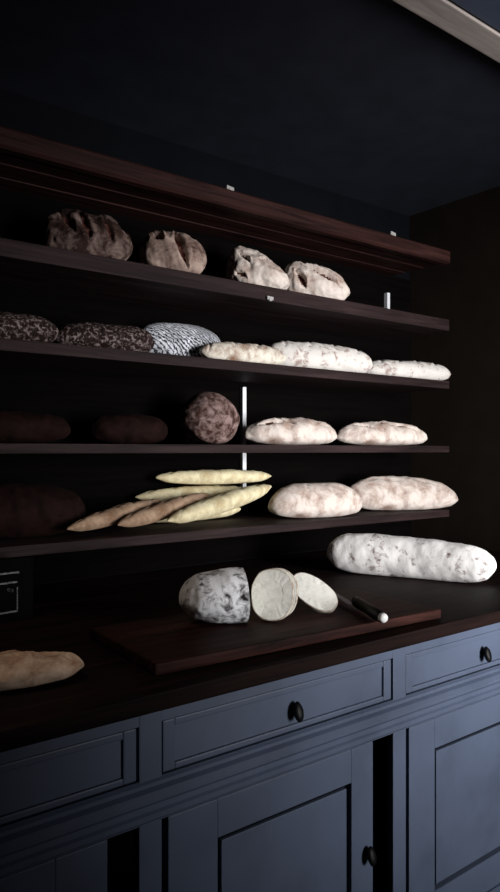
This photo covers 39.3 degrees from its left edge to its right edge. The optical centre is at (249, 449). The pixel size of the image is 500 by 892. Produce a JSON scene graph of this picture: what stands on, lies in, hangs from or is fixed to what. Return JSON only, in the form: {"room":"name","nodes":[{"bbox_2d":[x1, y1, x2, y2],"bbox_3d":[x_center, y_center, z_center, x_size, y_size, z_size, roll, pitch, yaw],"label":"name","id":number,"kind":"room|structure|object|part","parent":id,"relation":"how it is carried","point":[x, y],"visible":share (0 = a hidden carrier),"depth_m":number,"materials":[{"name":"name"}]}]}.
{"room":"food shop","nodes":[
{"label":"food shop","id":0,"kind":"room"},
{"bbox_2d":[0,89,408,584],"bbox_3d":[-1.196,0.105,1.982,5.120,2.510,0.100,0,0,-38],"label":"wall","id":1,"kind":"structure","parent":0,"point":[18,112],"depth_m":2.64,"materials":[{"name":"paint"}]},
{"bbox_2d":[0,126,449,583],"bbox_3d":[-0.703,-0.218,2.074,4.015,1.307,0.353,0,0,-38],"label":"shelving unit","id":2,"kind":"object","parent":1,"relation":"attached to","point":[40,177],"visible":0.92,"depth_m":2.48,"materials":[{"name":"black wood"}]},
{"bbox_2d":[0,312,58,342],"bbox_3d":[-0.750,-0.351,1.991,0.408,0.095,0.132,0,0,-28],"label":"loaf","id":3,"kind":"object","parent":2,"relation":"on","point":[12,325],"visible":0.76,"depth_m":1.99,"materials":[{"name":"brown food"}]},
{"bbox_2d":[0,410,70,443],"bbox_3d":[-0.707,-0.069,2.094,0.335,0.099,0.154,0,0,-27],"label":"loaf","id":4,"kind":"object","parent":2,"relation":"on","point":[16,426],"visible":0.93,"depth_m":2.06,"materials":[{"name":"brown food"}]},
{"bbox_2d":[0,483,85,538],"bbox_3d":[-0.691,0.180,2.112,0.388,0.160,0.172,0,0,-27],"label":"loaf","id":5,"kind":"object","parent":2,"relation":"on","point":[26,510],"visible":0.88,"depth_m":2.07,"materials":[{"name":"brown food"}]},
{"bbox_2d":[42,208,132,259],"bbox_3d":[-0.501,-0.657,2.168,0.273,0.167,0.188,0,0,-13],"label":"loaf","id":6,"kind":"object","parent":2,"relation":"on","point":[77,230],"visible":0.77,"depth_m":2.10,"materials":[{"name":"brown food"}]},
{"bbox_2d":[53,322,153,351],"bbox_3d":[-0.465,-0.354,2.234,0.324,0.101,0.133,0,0,-21],"label":"loaf","id":7,"kind":"object","parent":2,"relation":"on","point":[92,334],"visible":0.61,"depth_m":2.18,"materials":[{"name":"brown food"}]},
{"bbox_2d":[67,499,161,530],"bbox_3d":[-0.419,0.203,2.226,0.069,0.077,0.439,0,0,32],"label":"baguette","id":8,"kind":"object","parent":2,"relation":"on","point":[113,515],"visible":0.81,"depth_m":2.16,"materials":[{"name":"brown food"}]},
{"bbox_2d":[88,414,167,443],"bbox_3d":[-0.404,-0.070,2.328,0.266,0.101,0.154,0,0,-25],"label":"loaf","id":9,"kind":"object","parent":2,"relation":"on","point":[125,428],"visible":0.95,"depth_m":2.27,"materials":[{"name":"brown food"}]},
{"bbox_2d":[117,492,209,526],"bbox_3d":[-0.275,0.195,2.334,0.070,0.088,0.478,0,0,32],"label":"baguette","id":10,"kind":"object","parent":2,"relation":"on","point":[162,510],"visible":0.82,"depth_m":2.27,"materials":[{"name":"brown food"}]},
{"bbox_2d":[137,230,206,273],"bbox_3d":[-0.260,-0.652,2.345,0.232,0.157,0.178,0,0,-10],"label":"loaf","id":11,"kind":"object","parent":2,"relation":"on","point":[171,249],"visible":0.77,"depth_m":2.28,"materials":[{"name":"beige food"}]},
{"bbox_2d":[142,322,220,356],"bbox_3d":[-0.251,-0.375,2.471,0.323,0.142,0.134,0,0,-24],"label":"loaf","id":12,"kind":"object","parent":2,"relation":"on","point":[169,338],"visible":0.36,"depth_m":2.41,"materials":[{"name":"food"}]},
{"bbox_2d":[154,507,240,522],"bbox_3d":[-0.239,0.229,2.567,0.510,0.063,0.079,0,0,-38],"label":"baguette","id":13,"kind":"object","parent":2,"relation":"on","point":[231,512],"visible":0.23,"depth_m":2.64,"materials":[{"name":"beige food"}]},
{"bbox_2d":[135,485,241,500],"bbox_3d":[-0.192,0.165,2.604,0.529,0.065,0.081,0,0,-38],"label":"baguette","id":14,"kind":"object","parent":13,"relation":"on","point":[168,493],"visible":0.45,"depth_m":2.53,"materials":[{"name":"beige food"}]},
{"bbox_2d":[155,469,271,483],"bbox_3d":[-0.126,0.101,2.639,0.519,0.056,0.078,1,0,-36],"label":"baguette","id":15,"kind":"object","parent":14,"relation":"on","point":[224,476],"visible":1,"depth_m":2.59,"materials":[{"name":"beige food"}]},
{"bbox_2d":[178,392,239,443],"bbox_3d":[-0.145,-0.112,2.451,0.214,0.184,0.202,0,0,-38],"label":"round loaf","id":16,"kind":"object","parent":2,"relation":"on","point":[206,417],"visible":1,"depth_m":2.38,"materials":[{"name":"brown food"}]},
{"bbox_2d":[167,484,271,522],"bbox_3d":[-0.093,0.184,2.466,0.081,0.109,0.582,0,0,35],"label":"baguette","id":17,"kind":"object","parent":2,"relation":"on","point":[235,498],"visible":1,"depth_m":2.40,"materials":[{"name":"beige food"}]},
{"bbox_2d":[199,342,285,364],"bbox_3d":[-0.019,-0.340,2.474,0.357,0.075,0.089,0,0,-34],"label":"loaf","id":18,"kind":"object","parent":2,"relation":"on","point":[247,352],"visible":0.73,"depth_m":2.43,"materials":[{"name":"beige food"}]},
{"bbox_3d":[-0.028,-0.033,2.783,0.018,0.435,0.022,0,0,-38],"label":"upright rail","id":19,"kind":"part","parent":2,"relation":"part of","materials":[{"name":"metal"}]},
{"bbox_2d":[225,246,289,289],"bbox_3d":[0.027,-0.666,2.596,0.247,0.185,0.168,0,0,9],"label":"loaf","id":20,"kind":"object","parent":2,"relation":"on","point":[247,265],"visible":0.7,"depth_m":2.53,"materials":[{"name":"beige food"}]},
{"bbox_2d":[243,417,336,444],"bbox_3d":[0.157,-0.073,2.686,0.390,0.108,0.149,0,0,-22],"label":"loaf","id":21,"kind":"object","parent":2,"relation":"on","point":[300,430],"visible":0.97,"depth_m":2.62,"materials":[{"name":"beige food"}]},
{"bbox_2d":[268,482,361,517],"bbox_3d":[0.258,0.194,2.738,0.407,0.133,0.161,0,0,-24],"label":"loaf","id":22,"kind":"object","parent":2,"relation":"on","point":[330,499],"visible":1,"depth_m":2.67,"materials":[{"name":"beige food"}]},
{"bbox_2d":[284,261,349,299],"bbox_3d":[0.258,-0.658,2.762,0.276,0.169,0.159,0,0,0],"label":"loaf","id":23,"kind":"object","parent":2,"relation":"on","point":[308,278],"visible":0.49,"depth_m":2.71,"materials":[{"name":"beige food"}]},
{"bbox_2d":[270,341,372,372],"bbox_3d":[0.281,-0.367,2.800,0.491,0.127,0.139,0,0,-26],"label":"loaf","id":24,"kind":"object","parent":2,"relation":"on","point":[299,354],"visible":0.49,"depth_m":2.74,"materials":[{"name":"white food"}]},
{"bbox_2d":[336,421,426,445],"bbox_3d":[0.564,-0.072,2.991,0.456,0.106,0.148,0,0,-23],"label":"loaf","id":25,"kind":"object","parent":2,"relation":"on","point":[381,433],"visible":0.86,"depth_m":2.93,"materials":[{"name":"beige food"}]},
{"bbox_3d":[0.646,-0.656,3.301,0.018,0.168,0.022,0,0,-38],"label":"upright rail","id":26,"kind":"part","parent":2,"relation":"part of","materials":[{"name":"metal"}]},
{"bbox_2d":[350,476,457,509],"bbox_3d":[0.666,0.186,3.068,0.539,0.148,0.155,0,0,-15],"label":"loaf","id":27,"kind":"object","parent":2,"relation":"on","point":[375,492],"visible":0.83,"depth_m":3.00,"materials":[{"name":"beige food"}]},
{"bbox_2d":[367,360,450,379],"bbox_3d":[0.685,-0.348,3.066,0.463,0.090,0.124,0,0,-23],"label":"loaf","id":28,"kind":"object","parent":2,"relation":"on","point":[412,369],"visible":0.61,"depth_m":3.01,"materials":[{"name":"white food"}]},
{"bbox_2d":[0,0,499,215],"bbox_3d":[-0.084,-1.200,0.535,5.120,0.100,3.750,0,0,-38],"label":"ceiling","id":29,"kind":"structure","parent":0,"point":[373,102],"depth_m":2.18,"materials":[{"name":"paint"}]},
{"bbox_2d":[409,186,499,551],"bbox_3d":[1.906,0.105,2.065,0.100,2.510,3.550,0,0,-38],"label":"wall","id":30,"kind":"structure","parent":0,"point":[464,417],"depth_m":3.19,"materials":[{"name":"brown paint"}]},
{"bbox_2d":[393,0,499,62],"bbox_3d":[-0.485,-1.137,1.057,4.920,0.025,0.077,0,0,-38],"label":"trim","id":31,"kind":"structure","parent":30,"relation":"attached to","point":[446,15],"depth_m":1.85,"materials":[{"name":"brown wood"}]},
{"bbox_2d":[451,0,499,30],"bbox_3d":[-0.379,-1.140,0.919,4.920,0.020,0.258,0,0,-38],"label":"ceiling","id":32,"kind":"structure","parent":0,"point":[488,11],"depth_m":1.80,"materials":[{"name":"blue paint"}]},
{"bbox_3d":[-0.084,1.410,0.535,5.120,0.100,3.750,0,0,-38],"label":"floor","id":33,"kind":"structure","parent":0,"visible":0},
{"bbox_2d":[0,622,499,891],"bbox_3d":[-0.543,0.918,1.662,4.140,0.884,1.103,0,0,-38],"label":"sideboard","id":34,"kind":"object","parent":33,"relation":"on","point":[380,772],"visible":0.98,"depth_m":1.50,"materials":[{"name":"blue paint"}]},
{"bbox_3d":[-0.477,0.945,1.061,0.560,0.527,0.020,0,0,-38],"label":"door","id":35,"kind":"part","parent":34,"relation":"part of","materials":[{"name":"blue paint"}]},
{"bbox_3d":[-0.459,0.547,1.074,0.628,0.095,0.020,0,0,-38],"label":"drawer","id":36,"kind":"part","parent":34,"relation":"part of","materials":[{"name":"blue paint"}]},
{"bbox_2d":[0,550,499,752],"bbox_3d":[-0.783,0.457,1.511,4.800,0.034,1.140,0,0,-38],"label":"countertop","id":37,"kind":"structure","parent":34,"relation":"on","point":[109,688],"depth_m":1.64,"materials":[{"name":"brown wood"}]},
{"bbox_2d":[0,557,32,622],"bbox_3d":[-0.686,0.360,1.774,0.260,0.160,0.051,0,0,-38],"label":"chalkboard sign","id":38,"kind":"object","parent":37,"relation":"on","point":[16,574],"visible":1,"depth_m":1.81,"materials":[{"name":"black stone"}]},
{"bbox_2d":[0,650,83,690],"bbox_3d":[-0.491,0.408,1.293,0.362,0.062,0.118,0,0,-20],"label":"loaf","id":39,"kind":"object","parent":37,"relation":"on","point":[18,669],"visible":1,"depth_m":1.29,"materials":[{"name":"brown food"}]},
{"bbox_2d":[90,588,440,674],"bbox_3d":[0.062,0.427,1.732,0.830,0.024,0.340,0,0,-35],"label":"cutting board","id":40,"kind":"object","parent":37,"relation":"on","point":[174,643],"visible":0.94,"depth_m":1.60,"materials":[{"name":"brown wood"}]},
{"bbox_2d":[179,567,249,622],"bbox_3d":[-0.094,0.350,1.699,0.157,0.124,0.176,0,0,-13],"label":"loaf","id":41,"kind":"object","parent":40,"relation":"on","point":[222,595],"visible":1,"depth_m":1.64,"materials":[{"name":"white food"}]},
{"bbox_2d":[251,569,293,620],"bbox_3d":[0.055,0.352,1.703,0.105,0.123,0.043,0,0,14],"label":"bread slice","id":42,"kind":"object","parent":40,"relation":"on","point":[272,591],"visible":1,"depth_m":1.70,"materials":[{"name":"beige food"}]},
{"bbox_2d":[271,568,298,615],"bbox_3d":[0.065,0.353,1.731,0.108,0.120,0.045,0,0,13],"label":"bread slice","id":43,"kind":"object","parent":40,"relation":"on","point":[295,584],"visible":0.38,"depth_m":1.72,"materials":[{"name":"beige food"}]},
{"bbox_2d":[293,572,337,612],"bbox_3d":[0.162,0.365,1.793,0.126,0.096,0.065,0,0,20],"label":"bread slice","id":44,"kind":"object","parent":40,"relation":"on","point":[315,594],"visible":0.86,"depth_m":1.78,"materials":[{"name":"beige food"}]},
{"bbox_2d":[335,592,387,622],"bbox_3d":[0.272,0.398,1.833,0.037,0.031,0.377,0,0,-12],"label":"bread knife","id":45,"kind":"object","parent":40,"relation":"on","point":[375,613],"visible":0.97,"depth_m":1.73,"materials":[{"name":"black metal"}]},
{"bbox_3d":[0.247,0.404,1.920,0.024,0.004,0.195,0,0,-12],"label":"blade","id":46,"kind":"part","parent":45,"relation":"part of","materials":[{"name":"metal"}]},
{"bbox_3d":[0.295,0.398,1.749,0.025,0.031,0.180,0,0,-12],"label":"handle","id":47,"kind":"part","parent":45,"relation":"part of","materials":[{"name":"black metal"}]},
{"bbox_2d":[327,533,496,581],"bbox_3d":[0.551,0.367,2.427,0.584,0.142,0.141,0,0,28],"label":"loaf","id":48,"kind":"object","parent":37,"relation":"on","point":[366,553],"visible":1,"depth_m":2.38,"materials":[{"name":"white food"}]},
{"bbox_3d":[0.062,0.945,1.476,0.554,0.527,0.020,0,0,-38],"label":"door","id":49,"kind":"part","parent":34,"relation":"part of","materials":[{"name":"blue paint"}]},
{"bbox_3d":[0.082,0.547,1.490,0.628,0.095,0.020,0,0,-38],"label":"drawer","id":50,"kind":"part","parent":34,"relation":"part of","materials":[{"name":"blue paint"}]},
{"bbox_3d":[0.073,0.939,1.495,0.375,0.366,0.002,0,0,-38],"label":"groove panel","id":51,"kind":"part","parent":34,"relation":"part of","materials":[{"name":"blue wood"}]},
{"bbox_3d":[0.100,0.554,1.482,0.027,0.042,0.023,0,0,29],"label":"knob","id":52,"kind":"part","parent":34,"relation":"part of","materials":[{"name":"black metal"}]},
{"bbox_3d":[0.277,0.935,1.614,0.025,0.042,0.027,0,0,-38],"label":"knob","id":53,"kind":"part","parent":34,"relation":"part of","materials":[{"name":"black metal"}]},
{"bbox_3d":[0.624,0.547,1.907,0.628,0.095,0.020,0,0,-38],"label":"drawer","id":54,"kind":"part","parent":34,"relation":"part of","materials":[{"name":"blue paint"}]},
{"bbox_3d":[0.628,0.945,1.911,0.616,0.527,0.020,0,0,-38],"label":"door","id":55,"kind":"part","parent":34,"relation":"part of","materials":[{"name":"blue paint"}]},
{"bbox_3d":[0.625,0.939,1.919,0.425,0.366,0.002,0,0,-38],"label":"groove panel","id":56,"kind":"part","parent":34,"relation":"part of","materials":[{"name":"blue wood"}]},
{"bbox_3d":[0.641,0.554,1.899,0.027,0.042,0.023,0,0,29],"label":"knob","id":57,"kind":"part","parent":34,"relation":"part of","materials":[{"name":"black metal"}]}
]}

